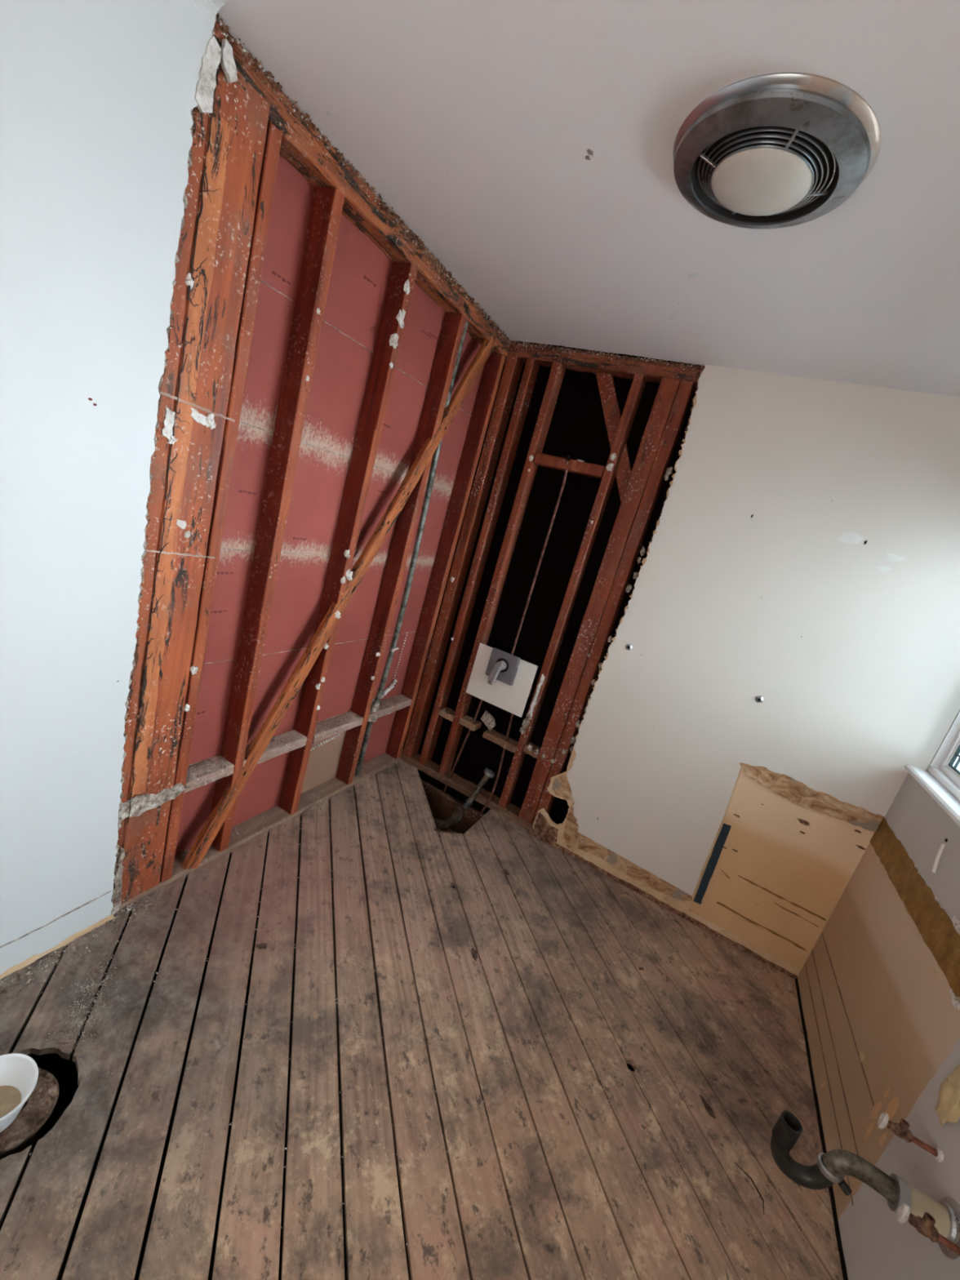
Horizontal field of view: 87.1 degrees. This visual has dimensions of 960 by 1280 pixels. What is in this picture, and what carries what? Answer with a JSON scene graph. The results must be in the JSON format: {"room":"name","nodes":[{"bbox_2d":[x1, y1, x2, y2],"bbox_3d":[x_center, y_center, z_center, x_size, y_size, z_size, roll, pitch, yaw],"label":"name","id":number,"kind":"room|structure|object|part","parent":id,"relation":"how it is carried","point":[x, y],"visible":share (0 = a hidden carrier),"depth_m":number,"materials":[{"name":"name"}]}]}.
{"room":"building under construction","nodes":[
{"label":"building under construction","id":0,"kind":"room"},
{"bbox_2d":[0,0,511,979],"bbox_3d":[-0.913,-0.249,1.482,0.149,2.540,3.550,22,15,23],"label":"wall","id":1,"kind":"structure","parent":0,"point":[227,363],"depth_m":1.42,"materials":[{"name":"white paint"}]},
{"bbox_3d":[-0.960,-0.239,1.373,0.094,2.407,0.109,22,15,23],"label":"post","id":2,"kind":"part","parent":1,"relation":"part of","materials":[{"name":"brown wood"}]},
{"bbox_3d":[-0.909,-0.233,1.491,0.093,2.367,0.150,22,15,23],"label":"post","id":3,"kind":"part","parent":1,"relation":"part of","materials":[{"name":"brown wood"}]},
{"bbox_3d":[-1.196,0.662,1.791,0.012,0.397,0.568,22,15,23],"label":"gypsum panel","id":4,"kind":"part","parent":1,"relation":"part of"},
{"bbox_2d":[181,0,227,31],"bbox_3d":[-0.928,-1.242,0.327,0.047,0.045,1.678,22,15,23],"label":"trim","id":5,"kind":"structure","parent":1,"relation":"attached to","point":[206,11],"depth_m":1.06,"materials":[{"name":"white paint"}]},
{"bbox_3d":[-0.978,-0.097,1.598,0.012,0.411,0.568,22,15,23],"label":"gypsum panel","id":6,"kind":"part","parent":1,"relation":"part of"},
{"bbox_3d":[-1.003,0.266,1.867,0.012,0.405,0.954,22,15,23],"label":"gypsum panel","id":7,"kind":"part","parent":1,"relation":"part of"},
{"bbox_3d":[-0.920,0.818,2.413,0.102,0.042,1.890,22,15,23],"label":"sole plate","id":8,"kind":"part","parent":1,"relation":"part of","materials":[{"name":"brown wood"}]},
{"bbox_3d":[-0.761,-0.854,1.405,0.012,0.397,0.568,22,15,23],"label":"gypsum panel","id":9,"kind":"part","parent":1,"relation":"part of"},
{"bbox_3d":[-0.783,-0.498,1.672,0.012,0.403,0.954,22,15,23],"label":"gypsum panel","id":10,"kind":"part","parent":1,"relation":"part of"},
{"bbox_3d":[-0.792,0.571,2.603,0.012,0.397,1.250,22,15,23],"label":"gypsum panel","id":11,"kind":"part","parent":1,"relation":"part of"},
{"bbox_3d":[-0.568,-1.245,1.482,0.012,0.394,0.954,22,15,23],"label":"gypsum panel","id":12,"kind":"part","parent":1,"relation":"part of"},
{"bbox_3d":[-0.574,-0.188,2.409,0.012,0.411,1.250,22,15,23],"label":"gypsum panel","id":13,"kind":"part","parent":1,"relation":"part of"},
{"bbox_3d":[-0.273,-1.419,1.841,0.096,0.082,1.890,22,15,23],"label":"plate","id":14,"kind":"part","parent":1,"relation":"part of","materials":[{"name":"brown wood"}]},
{"bbox_3d":[-0.598,0.175,2.680,0.012,0.405,0.860,22,15,23],"label":"gypsum panel","id":15,"kind":"part","parent":1,"relation":"part of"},
{"bbox_3d":[-0.357,-0.945,2.216,0.012,0.397,1.250,22,15,23],"label":"gypsum panel","id":16,"kind":"part","parent":1,"relation":"part of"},
{"bbox_3d":[-0.378,-0.590,2.486,0.012,0.403,0.860,22,15,23],"label":"gypsum panel","id":17,"kind":"part","parent":1,"relation":"part of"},
{"bbox_2d":[354,320,468,777],"bbox_3d":[-0.361,-0.332,2.553,0.060,2.339,0.105,18,14,7],"label":"pipe","id":18,"kind":"object","parent":1,"relation":"attached to","point":[375,705],"visible":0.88,"depth_m":2.59,"materials":[{"name":"metal"}]},
{"bbox_3d":[-0.164,-1.336,2.295,0.012,0.394,0.860,22,15,23],"label":"gypsum panel","id":19,"kind":"part","parent":1,"relation":"part of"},
{"bbox_2d":[0,760,843,1279],"bbox_3d":[-0.493,1.538,0.822,2.640,0.363,4.590,22,15,23],"label":"floor","id":20,"kind":"structure","parent":0,"point":[224,1135],"depth_m":1.47,"materials":[{"name":"brown wood"}]},
{"bbox_2d":[0,1066,58,1181],"bbox_3d":[-1.117,1.172,1.200,0.171,0.212,0.170,27,17,37],"label":"flange","id":21,"kind":"object","parent":20,"relation":"in","point":[24,1131],"visible":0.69,"depth_m":1.18,"materials":[{"name":"wax"}]},
{"bbox_2d":[0,1053,38,1132],"bbox_3d":[-1.101,1.044,1.142,0.151,0.087,0.151,22,15,23],"label":"plastic tub","id":22,"kind":"object","parent":21,"relation":"on","point":[19,1073],"visible":1,"depth_m":1.19,"materials":[{"name":"white plastic"}]},
{"bbox_2d":[434,768,494,830],"bbox_3d":[-0.093,0.917,2.892,0.265,0.426,0.074,13,14,-12],"label":"drain pipe","id":23,"kind":"object","parent":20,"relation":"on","point":[458,811],"visible":0.99,"depth_m":2.88,"materials":[{"name":"silver metal"}]},
{"bbox_2d":[216,0,959,397],"bbox_3d":[0.418,-0.992,0.647,2.590,0.062,3.590,22,15,23],"label":"ceiling","id":24,"kind":"structure","parent":0,"point":[527,145],"depth_m":1.21,"materials":[{"name":"white paint"}]},
{"bbox_2d":[672,71,880,229],"bbox_3d":[0.595,-0.978,1.065,0.396,0.072,0.396,22,15,23],"label":"exhaust fan","id":25,"kind":"object","parent":24,"relation":"attached to","point":[775,150],"visible":1,"depth_m":0.99,"materials":[{"name":"silver metal"}]},
{"bbox_2d":[711,147,812,216],"bbox_3d":[0.589,-0.956,1.071,0.200,0.026,0.200,22,15,23],"label":"diffuser","id":26,"kind":"object","parent":25,"relation":"attached to","point":[748,181],"depth_m":1.04,"materials":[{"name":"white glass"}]},
{"bbox_2d":[400,340,959,978],"bbox_3d":[0.801,-0.009,2.472,2.490,2.540,0.139,22,15,23],"label":"wall","id":27,"kind":"structure","parent":0,"point":[740,627],"depth_m":2.30,"materials":[{"name":"beige paint"}]},
{"bbox_2d":[443,699,482,791],"bbox_3d":[-0.084,0.562,2.953,0.087,0.991,0.024,15,14,-4],"label":"supply pipe","id":28,"kind":"object","parent":27,"relation":"attached to","point":[481,700],"visible":0.41,"depth_m":2.97,"materials":[{"name":"orange metal"}]},
{"bbox_3d":[-0.035,0.901,2.996,1.018,0.048,0.096,22,15,23],"label":"sole plate","id":29,"kind":"part","parent":27,"relation":"part of","materials":[{"name":"brown wood"}]},
{"bbox_2d":[480,713,513,813],"bbox_3d":[0.113,0.647,2.845,0.072,0.992,0.082,22,15,23],"label":"supply pipe","id":30,"kind":"object","parent":27,"relation":"attached to","point":[512,714],"visible":0.46,"depth_m":2.86,"materials":[{"name":"orange metal"}]},
{"bbox_2d":[466,643,537,717],"bbox_3d":[0.106,0.216,2.752,0.356,0.310,0.168,22,15,23],"label":"shower valve","id":31,"kind":"object","parent":27,"relation":"attached to","point":[500,678],"visible":1,"depth_m":2.74,"materials":[{"name":"white plastic"}]},
{"bbox_3d":[0.079,0.173,2.682,0.056,0.103,0.027,22,15,23],"label":"lever","id":32,"kind":"part","parent":31,"relation":"part of","materials":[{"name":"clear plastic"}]},
{"bbox_2d":[511,454,570,654],"bbox_3d":[0.297,-0.383,2.646,0.025,1.144,0.059,28,18,40],"label":"riser pipe","id":33,"kind":"object","parent":27,"relation":"attached to","point":[567,457],"visible":0.98,"depth_m":2.64,"materials":[{"name":"orange metal"}]},
{"bbox_3d":[0.574,-0.090,2.581,0.101,2.328,0.093,22,15,23],"label":"post","id":34,"kind":"part","parent":27,"relation":"part of","materials":[{"name":"brown wood"}]},
{"bbox_3d":[0.604,-1.325,2.427,1.018,0.070,0.096,22,15,23],"label":"plate","id":35,"kind":"part","parent":27,"relation":"part of","materials":[{"name":"brown wood"}]},
{"bbox_3d":[0.637,-0.065,2.555,0.075,2.327,0.093,22,15,23],"label":"post","id":36,"kind":"part","parent":27,"relation":"part of","materials":[{"name":"brown wood"}]},
{"bbox_2d":[856,844,866,849],"bbox_3d":[1.592,0.867,2.111,0.041,0.011,0.005,22,15,23],"label":"hole","id":37,"kind":"object","parent":27,"relation":"attached to","point":[858,846],"depth_m":2.11,"materials":[{"name":"paint"}]},
{"bbox_2d":[795,773,959,1279],"bbox_3d":[1.096,0.574,0.518,0.182,2.540,3.451,22,15,23],"label":"wall","id":38,"kind":"structure","parent":0,"point":[878,988],"depth_m":1.51,"materials":[{"name":"paint"}]},
{"bbox_2d":[770,1110,959,1259],"bbox_3d":[0.842,1.221,1.138,0.331,0.179,0.100,22,15,23],"label":"trap","id":39,"kind":"object","parent":38,"relation":"attached to","point":[831,1167],"visible":0.96,"depth_m":1.12,"materials":[{"name":"silver metal"}]},
{"bbox_3d":[0.855,1.198,1.129,0.141,0.068,0.041,22,15,23],"label":"outlet arm","id":40,"kind":"part","parent":39,"relation":"part of"},
{"bbox_2d":[877,1111,943,1163],"bbox_3d":[1.009,1.164,1.183,0.117,0.050,0.028,22,15,23],"label":"shutoff valve","id":41,"kind":"object","parent":38,"relation":"attached to","point":[901,1130],"visible":1,"depth_m":1.18,"materials":[{"name":"orange metal"}]},
{"bbox_3d":[0.962,1.148,1.205,0.009,0.045,0.022,22,15,23],"label":"handle","id":42,"kind":"part","parent":41,"relation":"part of","materials":[{"name":"white paint"}]},
{"bbox_2d":[896,1203,959,1255],"bbox_3d":[0.910,1.180,0.997,0.132,0.050,0.028,22,15,23],"label":"shutoff valve","id":43,"kind":"object","parent":38,"relation":"attached to","point":[924,1225],"visible":1,"depth_m":1.00,"materials":[{"name":"orange metal"}]},
{"bbox_3d":[0.856,1.161,1.021,0.009,0.045,0.022,22,15,23],"label":"handle","id":44,"kind":"part","parent":43,"relation":"part of","materials":[{"name":"white paint"}]},
{"bbox_2d":[904,710,959,826],"bbox_3d":[1.559,0.144,1.227,0.128,0.987,1.489,22,15,23],"label":"window","id":45,"kind":"structure","parent":38,"relation":"in","point":[941,779],"depth_m":1.89,"materials":[{"name":"white paint"}]},
{"bbox_3d":[1.427,0.593,1.343,0.120,0.023,1.489,22,15,23],"label":"sill","id":46,"kind":"part","parent":45,"relation":"part of","materials":[{"name":"white paint"}]},
{"bbox_3d":[1.599,0.148,1.230,0.060,0.953,1.449,22,15,23],"label":"frame","id":47,"kind":"part","parent":45,"relation":"part of","materials":[{"name":"white paint"}]},
{"bbox_3d":[1.607,0.151,1.226,0.030,0.909,1.405,22,15,23],"label":"sash","id":48,"kind":"part","parent":45,"relation":"part of","materials":[{"name":"white paint"}]},
{"bbox_3d":[1.608,0.151,1.226,0.002,0.835,1.331,22,15,23],"label":"glass","id":49,"kind":"part","parent":45,"relation":"part of","materials":[{"name":"white"}]}
]}

